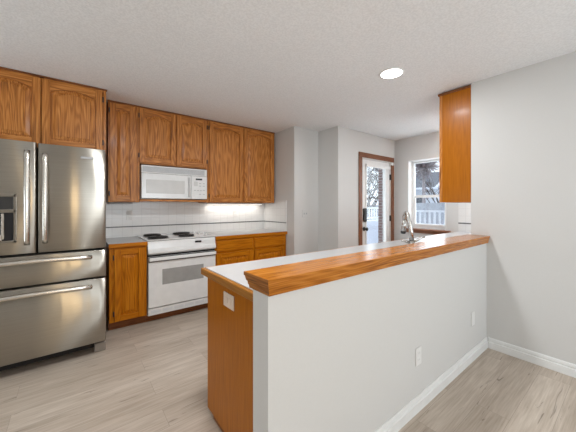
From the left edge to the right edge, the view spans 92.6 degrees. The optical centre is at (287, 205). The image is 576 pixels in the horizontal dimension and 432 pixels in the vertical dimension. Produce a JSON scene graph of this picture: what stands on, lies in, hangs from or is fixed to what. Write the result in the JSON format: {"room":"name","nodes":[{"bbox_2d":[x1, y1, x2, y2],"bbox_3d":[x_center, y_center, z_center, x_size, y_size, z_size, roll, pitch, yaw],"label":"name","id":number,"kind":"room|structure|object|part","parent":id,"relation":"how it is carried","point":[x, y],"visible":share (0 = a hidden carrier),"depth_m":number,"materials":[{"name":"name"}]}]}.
{"room":"kitchen","nodes":[
{"label":"kitchen","id":0,"kind":"room"},
{"bbox_2d":[0,0,575,140],"bbox_3d":[0.576,-1.234,0.976,7.510,0.080,7.430,0,0,-38],"label":"ceiling","id":1,"kind":"structure","parent":0,"point":[275,66],"depth_m":2.15,"materials":[{"name":"white paint"}]},
{"bbox_2d":[379,67,404,78],"bbox_3d":[0.934,-1.189,2.482,0.224,0.008,0.224,0,0,-38],"label":"recessed light","id":2,"kind":"object","parent":1,"relation":"in","point":[393,72],"visible":1,"depth_m":2.47,"materials":[{"name":"white plastic"}]},
{"bbox_2d":[0,307,575,431],"bbox_3d":[0.576,1.360,0.976,7.510,0.060,7.430,0,0,-38],"label":"floor","id":3,"kind":"structure","parent":0,"point":[150,376],"depth_m":1.97,"materials":[{"name":"grey wood"}]},
{"bbox_2d":[0,139,105,370],"bbox_3d":[-2.277,0.413,2.551,0.921,1.830,1.096,0,0,-38],"label":"refrigerator","id":4,"kind":"object","parent":3,"relation":"on","point":[53,197],"visible":1,"depth_m":2.24,"materials":[{"name":"silver metal"}]},
{"bbox_3d":[-2.201,0.099,2.026,0.292,0.373,0.022,0,0,-38],"label":"dispenser frame","id":5,"kind":"part","parent":4,"relation":"part of","materials":[{"name":"silver metal"}]},
{"bbox_3d":[-2.196,-0.062,2.068,0.455,0.879,0.062,0,0,-38],"label":"door","id":6,"kind":"part","parent":4,"relation":"part of","materials":[{"name":"silver metal"}]},
{"bbox_3d":[-2.011,-0.061,2.122,0.036,0.734,0.094,0,0,-38],"label":"handle","id":7,"kind":"part","parent":4,"relation":"part of","materials":[{"name":"metal"}]},
{"bbox_3d":[-1.929,-0.057,2.186,0.036,0.715,0.094,0,0,-38],"label":"handle","id":8,"kind":"part","parent":4,"relation":"part of","materials":[{"name":"metal"}]},
{"bbox_3d":[-1.971,0.695,2.160,0.711,0.048,0.088,0,0,-38],"label":"handle","id":9,"kind":"part","parent":4,"relation":"part of","materials":[{"name":"metal"}]},
{"bbox_3d":[-1.971,0.439,2.160,0.711,0.048,0.088,0,0,-38],"label":"handle","id":10,"kind":"part","parent":4,"relation":"part of","materials":[{"name":"metal"}]},
{"bbox_3d":[-2.013,0.928,2.211,0.919,0.564,0.062,0,0,-38],"label":"drawer","id":11,"kind":"part","parent":4,"relation":"part of","materials":[{"name":"silver metal"}]},
{"bbox_3d":[-2.013,0.512,2.211,0.919,0.235,0.062,0,0,-38],"label":"drawer","id":12,"kind":"part","parent":4,"relation":"part of","materials":[{"name":"silver metal"}]},
{"bbox_3d":[-1.830,-0.060,2.353,0.456,0.875,0.062,0,0,-38],"label":"door","id":13,"kind":"part","parent":4,"relation":"part of","materials":[{"name":"silver metal"}]},
{"bbox_2d":[105,245,146,330],"bbox_3d":[-1.902,0.887,3.203,0.353,0.882,0.639,0,0,-38],"label":"base cabinet","id":14,"kind":"object","parent":3,"relation":"on","point":[126,267],"visible":0.95,"depth_m":2.96,"materials":[{"name":"brown wood"}]},
{"bbox_2d":[106,236,147,247],"bbox_3d":[-1.904,0.422,3.203,0.365,0.044,0.644,0,0,-38],"label":"countertop","id":15,"kind":"structure","parent":14,"relation":"on","point":[119,242],"depth_m":3.04,"materials":[{"name":"white laminate"}]},
{"bbox_3d":[-1.708,0.842,2.967,0.282,0.760,0.020,0,0,-38],"label":"door","id":16,"kind":"part","parent":14,"relation":"part of","materials":[{"name":"brown wood"}]},
{"bbox_3d":[-1.708,0.842,2.968,0.164,0.642,0.016,0,0,-38],"label":"door panel","id":17,"kind":"part","parent":14,"relation":"part of","materials":[{"name":"brown wood"}]},
{"bbox_2d":[137,231,215,321],"bbox_3d":[-1.430,0.846,3.541,0.814,0.964,0.687,0,0,-38],"label":"range","id":18,"kind":"object","parent":3,"relation":"on","point":[176,284],"visible":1,"depth_m":3.26,"materials":[{"name":"white metal"}]},
{"bbox_2d":[137,232,215,240],"bbox_3d":[-1.447,0.394,3.563,0.814,0.010,0.628,0,0,-38],"label":"cooktop","id":19,"kind":"object","parent":18,"relation":"in","point":[176,236],"depth_m":3.43,"materials":[{"name":"white metal"}]},
{"bbox_3d":[-1.260,0.863,3.323,0.784,0.570,0.066,0,0,-38],"label":"oven door","id":20,"kind":"part","parent":18,"relation":"part of","materials":[{"name":"white metal"}]},
{"bbox_3d":[-1.229,0.603,3.283,0.778,0.038,0.033,0,0,-38],"label":"handle","id":21,"kind":"part","parent":18,"relation":"part of","materials":[{"name":"white metal"}]},
{"bbox_2d":[208,278,252,431],"bbox_3d":[1.260,0.887,2.711,3.957,0.883,0.712,0,0,-38],"label":"base cabinet","id":22,"kind":"object","parent":3,"relation":"on","point":[230,333],"visible":0.12,"depth_m":1.52,"materials":[{"name":"brown wood"}]},
{"bbox_2d":[224,291,233,310],"bbox_3d":[-0.329,0.528,1.524,0.009,0.080,0.124,0,0,-38],"label":"wall outlet","id":23,"kind":"object","parent":22,"relation":"attached to","point":[228,298],"visible":1,"depth_m":1.51,"materials":[{"name":"white plastic"}]},
{"bbox_2d":[201,232,470,301],"bbox_3d":[1.241,0.422,2.716,3.998,0.044,0.743,0,0,-38],"label":"countertop","id":24,"kind":"structure","parent":22,"relation":"on","point":[230,276],"depth_m":1.92,"materials":[{"name":"white laminate"}]},
{"bbox_2d":[401,211,424,243],"bbox_3d":[1.001,0.223,2.256,0.136,0.353,0.194,0,0,-44],"label":"faucet","id":25,"kind":"object","parent":24,"relation":"on","point":[406,216],"visible":0.88,"depth_m":2.23,"materials":[{"name":"silver metal"}]},
{"bbox_3d":[0.982,0.175,2.275,0.063,0.256,0.138,0,0,-12],"label":"spout","id":26,"kind":"part","parent":25,"relation":"part of","materials":[{"name":"silver metal"}]},
{"bbox_2d":[215,234,285,265],"bbox_3d":[-0.673,0.887,4.165,1.160,0.882,0.635,0,0,-38],"label":"base cabinet","id":27,"kind":"object","parent":3,"relation":"on","point":[235,250],"visible":0.42,"depth_m":3.87,"materials":[{"name":"brown wood"}]},
{"bbox_3d":[-0.713,0.535,3.744,0.538,0.146,0.020,0,0,-38],"label":"drawer","id":28,"kind":"part","parent":27,"relation":"part of","materials":[{"name":"brown wood"}]},
{"bbox_3d":[-0.713,0.926,3.744,0.538,0.592,0.020,0,0,-38],"label":"door","id":29,"kind":"part","parent":27,"relation":"part of","materials":[{"name":"brown wood"}]},
{"bbox_3d":[-0.714,0.926,3.744,0.420,0.474,0.016,0,0,-38],"label":"door panel","id":30,"kind":"part","parent":27,"relation":"part of","materials":[{"name":"brown wood"}]},
{"bbox_2d":[201,229,286,239],"bbox_3d":[-0.669,0.422,4.166,1.172,0.044,0.644,0,0,-38],"label":"countertop","id":31,"kind":"structure","parent":27,"relation":"on","point":[251,232],"depth_m":4.04,"materials":[{"name":"white laminate"}]},
{"bbox_2d":[106,200,286,237],"bbox_3d":[-1.150,0.161,3.810,2.374,0.478,0.638,0,0,-38],"label":"backsplash","id":32,"kind":"structure","parent":31,"relation":"on","point":[144,213],"depth_m":3.98,"materials":[{"name":"white tile"}]},
{"bbox_2d":[126,211,132,219],"bbox_3d":[-2.024,0.125,3.516,0.070,0.115,0.009,0,0,-38],"label":"wall outlet","id":33,"kind":"object","parent":32,"relation":"attached to","point":[129,214],"visible":1,"depth_m":3.51,"materials":[{"name":"grey plastic"}]},
{"bbox_3d":[-0.270,0.535,4.090,0.523,0.146,0.020,0,0,-38],"label":"drawer","id":34,"kind":"part","parent":27,"relation":"part of","materials":[{"name":"brown wood"}]},
{"bbox_3d":[-0.270,0.926,4.090,0.523,0.592,0.020,0,0,-38],"label":"door","id":35,"kind":"part","parent":27,"relation":"part of","materials":[{"name":"brown wood"}]},
{"bbox_3d":[-0.270,0.926,4.090,0.405,0.474,0.016,0,0,-38],"label":"door panel","id":36,"kind":"part","parent":27,"relation":"part of","materials":[{"name":"brown wood"}]},
{"bbox_2d":[274,126,317,255],"bbox_3d":[0.009,0.068,4.662,0.500,2.524,0.920,0,0,-38],"label":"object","id":37,"kind":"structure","parent":0,"point":[295,148],"depth_m":4.30,"materials":[{"name":"paint"}]},
{"bbox_2d":[302,210,307,216],"bbox_3d":[0.269,0.125,4.271,0.116,0.116,0.016,0,0,-38],"label":"light switch","id":38,"kind":"object","parent":37,"relation":"attached to","point":[304,212],"visible":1,"depth_m":4.27,"materials":[{"name":"paint"}]},
{"bbox_2d":[318,126,394,250],"bbox_3d":[1.253,0.068,4.843,1.685,2.524,0.525,0,0,-38],"label":"wall","id":39,"kind":"structure","parent":0,"point":[339,147],"depth_m":4.31,"materials":[{"name":"paint"}]},
{"bbox_2d":[359,152,393,244],"bbox_3d":[1.487,0.233,4.780,1.014,2.195,0.173,0,0,-38],"label":"door frame","id":40,"kind":"structure","parent":39,"relation":"attached to","point":[360,158],"depth_m":4.81,"materials":[{"name":"brown wood"}]},
{"bbox_2d":[363,159,393,244],"bbox_3d":[1.559,0.273,4.743,0.855,2.095,0.122,0,0,-38],"label":"door","id":41,"kind":"structure","parent":40,"relation":"attached to","point":[366,163],"depth_m":4.81,"materials":[{"name":"white paint"}]},
{"bbox_2d":[253,243,486,431],"bbox_3d":[0.861,0.841,1.873,2.468,0.978,0.113,0,0,-38],"label":"wall","id":42,"kind":"structure","parent":0,"point":[337,355],"depth_m":1.43,"materials":[{"name":"paint"}]},
{"bbox_2d":[244,234,489,296],"bbox_3d":[0.846,0.317,1.877,2.483,0.067,0.190,0,0,-38],"label":"bar","id":43,"kind":"object","parent":42,"relation":"on","point":[275,280],"visible":1,"depth_m":1.37,"materials":[{"name":"brown wood"}]},
{"bbox_2d":[415,346,420,366],"bbox_3d":[0.849,0.978,1.786,0.070,0.115,0.009,0,0,-38],"label":"wall outlet","id":44,"kind":"object","parent":42,"relation":"attached to","point":[417,350],"visible":1,"depth_m":1.78,"materials":[{"name":"grey plastic"}]},
{"bbox_2d":[375,337,487,431],"bbox_3d":[0.898,1.281,1.823,2.470,0.098,0.013,0,0,-38],"label":"baseboard","id":45,"kind":"structure","parent":42,"relation":"attached to","point":[402,417],"depth_m":1.88,"materials":[{"name":"white paint"}]},
{"bbox_2d":[471,311,474,325],"bbox_3d":[1.591,0.975,2.368,0.070,0.114,0.006,0,0,-38],"label":"wall outlet","id":46,"kind":"object","parent":42,"relation":"attached to","point":[472,313],"visible":1,"depth_m":2.36,"materials":[{"name":"white plastic"}]},
{"bbox_2d":[395,132,470,239],"bbox_3d":[2.572,0.068,4.344,0.220,2.524,1.885,0,0,-38],"label":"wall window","id":47,"kind":"structure","parent":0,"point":[425,146],"depth_m":4.73,"materials":[{"name":"paint"}]},
{"bbox_2d":[408,157,445,230],"bbox_3d":[2.373,-0.193,4.657,0.149,1.186,0.631,0,0,-38],"label":"window","id":48,"kind":"structure","parent":47,"relation":"attached to","point":[412,197],"depth_m":4.87,"materials":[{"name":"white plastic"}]},
{"bbox_3d":[2.415,0.083,4.679,0.035,0.525,0.531,0,0,-38],"label":"sash","id":49,"kind":"part","parent":48,"relation":"part of","materials":[{"name":"glass"}]},
{"bbox_2d":[471,51,575,364],"bbox_3d":[3.716,0.068,1.517,1.594,2.524,4.220,0,0,-38],"label":"wall","id":50,"kind":"structure","parent":0,"point":[523,120],"depth_m":2.35,"materials":[{"name":"paint"}]},
{"bbox_2d":[438,85,470,202],"bbox_3d":[2.043,-0.607,3.087,0.900,1.150,0.308,0,0,-38],"label":"upper cabinet","id":51,"kind":"object","parent":50,"relation":"attached to","point":[454,105],"visible":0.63,"depth_m":2.80,"materials":[{"name":"brown wood"}]},
{"bbox_3d":[1.965,-0.595,3.186,0.882,1.126,0.027,0,0,-38],"label":"frame","id":52,"kind":"part","parent":51,"relation":"part of","materials":[{"name":"brown wood"}]},
{"bbox_3d":[2.043,-1.170,3.087,0.900,0.024,0.308,0,0,-38],"label":"moulding","id":53,"kind":"part","parent":51,"relation":"part of","materials":[{"name":"brown wood"}]},
{"bbox_2d":[488,337,575,377],"bbox_3d":[3.125,1.281,0.969,0.013,0.098,4.071,0,0,-38],"label":"baseboard","id":54,"kind":"structure","parent":50,"relation":"attached to","point":[561,366],"depth_m":2.31,"materials":[{"name":"white paint"}]},
{"bbox_3d":[-2.540,0.068,3.193,5.325,2.524,0.100,0,0,-38],"label":"wall","id":55,"kind":"structure","parent":0,"visible":0},
{"bbox_2d":[0,66,106,149],"bbox_3d":[-2.439,-0.864,2.781,0.976,0.658,0.654,0,0,-38],"label":"upper cabinet","id":56,"kind":"object","parent":55,"relation":"attached to","point":[36,108],"visible":0.84,"depth_m":2.56,"materials":[{"name":"brown wood"}]},
{"bbox_3d":[-2.443,-0.859,2.382,0.332,0.490,0.016,0,0,-38],"label":"door panel","id":57,"kind":"part","parent":56,"relation":"part of","materials":[{"name":"brown wood"}]},
{"bbox_3d":[-2.442,-0.859,2.381,0.450,0.608,0.020,0,0,-38],"label":"door","id":58,"kind":"part","parent":56,"relation":"part of","materials":[{"name":"brown wood"}]},
{"bbox_3d":[-2.255,-1.186,2.545,0.976,0.014,0.031,0,0,-38],"label":"moulding","id":59,"kind":"part","parent":56,"relation":"part of","materials":[{"name":"brown wood"}]},
{"bbox_3d":[-2.077,-0.859,2.667,0.462,0.608,0.020,0,0,-38],"label":"door","id":60,"kind":"part","parent":56,"relation":"part of","materials":[{"name":"brown wood"}]},
{"bbox_3d":[-2.077,-0.859,2.667,0.345,0.490,0.016,0,0,-38],"label":"door panel","id":61,"kind":"part","parent":56,"relation":"part of","materials":[{"name":"brown wood"}]},
{"bbox_2d":[106,100,136,201],"bbox_3d":[-2.010,-0.617,3.312,0.297,1.153,0.344,0,0,-38],"label":"upper cabinet","id":62,"kind":"object","parent":55,"relation":"attached to","point":[121,118],"visible":0.99,"depth_m":3.18,"materials":[{"name":"brown wood"}]},
{"bbox_2d":[108,202,132,203],"bbox_3d":[-2.065,-0.028,3.389,0.255,0.023,0.085,0,0,-38],"label":"light","id":63,"kind":"object","parent":62,"relation":"attached to","point":[108,202],"visible":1,"depth_m":3.35,"materials":[{"name":"white plastic"}]},
{"bbox_3d":[-1.921,-1.186,3.199,0.297,0.014,0.031,0,0,-38],"label":"moulding","id":64,"kind":"part","parent":62,"relation":"part of","materials":[{"name":"brown wood"}]},
{"bbox_3d":[-1.912,-0.608,3.189,0.139,0.994,0.016,0,0,-38],"label":"door panel","id":65,"kind":"part","parent":62,"relation":"part of","materials":[{"name":"brown wood"}]},
{"bbox_2d":[137,105,207,202],"bbox_3d":[-1.546,-0.617,3.668,0.872,1.153,0.355,0,0,-38],"label":"upper cabinet","id":66,"kind":"object","parent":55,"relation":"attached to","point":[164,138],"visible":0.96,"depth_m":3.51,"materials":[{"name":"brown wood"}]},
{"bbox_3d":[-1.889,-0.272,3.422,0.024,0.464,0.320,0,0,-38],"label":"panel","id":67,"kind":"part","parent":66,"relation":"part of","materials":[{"name":"brown wood"}]},
{"bbox_3d":[-1.614,-0.841,3.421,0.416,0.646,0.020,0,0,-38],"label":"door","id":68,"kind":"part","parent":66,"relation":"part of","materials":[{"name":"brown wood"}]},
{"bbox_3d":[-1.615,-0.841,3.421,0.298,0.528,0.016,0,0,-38],"label":"door panel","id":69,"kind":"part","parent":66,"relation":"part of","materials":[{"name":"brown wood"}]},
{"bbox_3d":[-1.460,-1.186,3.558,0.872,0.014,0.031,0,0,-38],"label":"moulding","id":70,"kind":"part","parent":66,"relation":"part of","materials":[{"name":"brown wood"}]},
{"bbox_3d":[-1.464,-0.847,3.564,0.870,0.684,0.020,0,0,-38],"label":"frame","id":71,"kind":"part","parent":66,"relation":"part of","materials":[{"name":"brown wood"}]},
{"bbox_2d":[140,165,206,199],"bbox_3d":[-1.530,-0.282,3.649,0.803,0.408,0.394,0,0,-38],"label":"microwave","id":72,"kind":"object","parent":66,"relation":"in","point":[156,182],"visible":1,"depth_m":3.48,"materials":[{"name":"white plastic"}]},
{"bbox_3d":[-1.517,-0.237,3.454,0.585,0.303,0.035,0,0,-38],"label":"door","id":73,"kind":"part","parent":72,"relation":"part of","materials":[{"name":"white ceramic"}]},
{"bbox_3d":[-1.433,-0.439,3.524,0.803,0.094,0.029,0,0,-38],"label":"vent panel","id":74,"kind":"part","parent":72,"relation":"part of","materials":[{"name":"white plastic"}]},
{"bbox_3d":[-1.290,-0.237,3.597,0.020,0.255,0.016,0,0,-38],"label":"handle","id":75,"kind":"part","parent":72,"relation":"part of","materials":[{"name":"white plastic"}]},
{"bbox_3d":[-1.199,-0.237,3.704,0.214,0.303,0.033,0,0,-38],"label":"control panel","id":76,"kind":"part","parent":72,"relation":"part of","materials":[{"name":"white plastic"}]},
{"bbox_2d":[140,199,206,201],"bbox_3d":[-1.544,-0.063,3.669,0.822,0.026,0.355,0,0,-38],"label":"shelf","id":77,"kind":"object","parent":66,"relation":"attached to","point":[141,200],"depth_m":3.47,"materials":[{"name":"brown wood"}]},
{"bbox_3d":[-1.282,-0.841,3.680,0.398,0.646,0.020,0,0,-38],"label":"door","id":78,"kind":"part","parent":66,"relation":"part of","materials":[{"name":"brown wood"}]},
{"bbox_3d":[-1.283,-0.841,3.680,0.280,0.528,0.016,0,0,-38],"label":"door panel","id":79,"kind":"part","parent":66,"relation":"part of","materials":[{"name":"brown wood"}]},
{"bbox_3d":[-1.222,-0.272,3.943,0.022,0.464,0.320,0,0,-38],"label":"panel","id":80,"kind":"part","parent":66,"relation":"part of","materials":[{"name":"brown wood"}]},
{"bbox_2d":[106,221,285,227],"bbox_3d":[-1.151,0.270,3.804,2.366,0.014,0.630,0,0,-38],"label":"trim","id":81,"kind":"structure","parent":55,"relation":"attached to","point":[243,221],"depth_m":3.98,"materials":[{"name":"grey tile"}]},
{"bbox_2d":[208,120,274,202],"bbox_3d":[-0.760,-0.617,4.288,1.127,1.153,0.344,0,0,-38],"label":"upper cabinet","id":82,"kind":"object","parent":55,"relation":"attached to","point":[240,158],"visible":1,"depth_m":4.11,"materials":[{"name":"brown wood"}]},
{"bbox_3d":[-0.887,-0.608,3.989,0.526,1.112,0.020,0,0,-38],"label":"door","id":83,"kind":"part","parent":82,"relation":"part of","materials":[{"name":"brown wood"}]},
{"bbox_3d":[-0.887,-0.608,3.989,0.408,0.994,0.016,0,0,-38],"label":"door panel","id":84,"kind":"part","parent":82,"relation":"part of","materials":[{"name":"brown wood"}]},
{"bbox_2d":[206,203,261,204],"bbox_3d":[-0.825,-0.028,4.357,0.940,0.023,0.085,0,0,-38],"label":"light","id":85,"kind":"object","parent":82,"relation":"attached to","point":[206,203],"visible":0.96,"depth_m":4.40,"materials":[{"name":"white plastic"}]},
{"bbox_3d":[-0.671,-1.186,4.174,1.127,0.014,0.031,0,0,-38],"label":"moulding","id":86,"kind":"part","parent":82,"relation":"part of","materials":[{"name":"brown wood"}]},
{"bbox_3d":[-0.454,-0.608,4.327,0.536,1.112,0.020,0,0,-38],"label":"door","id":87,"kind":"part","parent":82,"relation":"part of","materials":[{"name":"brown wood"}]},
{"bbox_3d":[-0.454,-0.608,4.327,0.418,0.994,0.016,0,0,-38],"label":"door panel","id":88,"kind":"part","parent":82,"relation":"part of","materials":[{"name":"brown wood"}]},
{"label":"outside","id":89,"kind":"structure","parent":0,"visible":0},
{"bbox_3d":[9.085,1.830,24.849,35.100,0.100,52.000,0,0,-38],"label":"snow ground","id":90,"kind":"structure","parent":89,"visible":0},
{"bbox_2d":[367,207,377,243],"bbox_3d":[1.950,0.889,8.879,3.800,1.779,0.100,0,0,-38],"label":"railing","id":91,"kind":"object","parent":90,"relation":"on","point":[372,224],"visible":0.11,"depth_m":9.63,"materials":[{"name":"white paint"}]},
{"bbox_2d":[367,167,377,219],"bbox_3d":[3.303,-0.105,12.121,2.546,3.786,3.259,0,0,-21],"label":"bare tree","id":92,"kind":"object","parent":90,"relation":"on","point":[370,180],"visible":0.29,"depth_m":11.51,"materials":[{"name":"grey plant"}]},
{"bbox_2d":[370,205,377,216],"bbox_3d":[6.000,0.875,19.943,10.000,1.809,0.060,0,0,-38],"label":"privacy fence","id":93,"kind":"object","parent":90,"relation":"on","point":[370,205],"visible":0.07,"depth_m":20.25,"materials":[{"name":"white wood"}]},
{"bbox_2d":[378,168,382,242],"bbox_3d":[2.402,-0.145,6.967,0.160,3.849,0.170,0,0,-38],"label":"brick column","id":94,"kind":"structure","parent":90,"relation":"on","point":[380,171],"depth_m":6.93,"materials":[{"name":"brown brick"}]},
{"bbox_2d":[415,172,438,202],"bbox_3d":[9.127,-0.226,17.683,4.650,4.009,2.950,0,0,-38],"label":"house","id":95,"kind":"structure","parent":90,"relation":"on","point":[418,188],"depth_m":16.39,"materials":[{"name":"grey"}]},
{"bbox_2d":[415,161,438,202],"bbox_3d":[5.657,-0.323,11.571,1.442,4.206,1.495,0,0,-38],"label":"bare tree","id":96,"kind":"object","parent":90,"relation":"on","point":[421,168],"visible":0.59,"depth_m":11.45,"materials":[{"name":"grey plant"}]},
{"bbox_2d":[419,177,439,202],"bbox_3d":[7.585,0.005,12.834,2.559,3.570,2.814,0,0,-38],"label":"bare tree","id":97,"kind":"object","parent":90,"relation":"on","point":[431,190],"visible":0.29,"depth_m":12.96,"materials":[{"name":"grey plant"}]},
{"bbox_2d":[416,203,444,223],"bbox_3d":[5.577,0.845,8.507,0.060,1.869,4.550,0,0,-38],"label":"privacy fence","id":98,"kind":"object","parent":90,"relation":"on","point":[419,206],"visible":0.02,"depth_m":9.35,"materials":[{"name":"white wood"}]},
{"bbox_2d":[416,210,444,224],"bbox_3d":[4.115,0.924,7.080,0.100,1.709,2.900,0,0,-38],"label":"railing","id":99,"kind":"object","parent":90,"relation":"on","point":[419,211],"visible":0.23,"depth_m":7.42,"materials":[{"name":"white paint"}]},
{"bbox_3d":[4.115,0.155,7.080,0.090,0.050,2.900,0,0,-38],"label":"rail","id":100,"kind":"part","parent":99,"relation":"part of","materials":[{"name":"white paint"}]}
]}

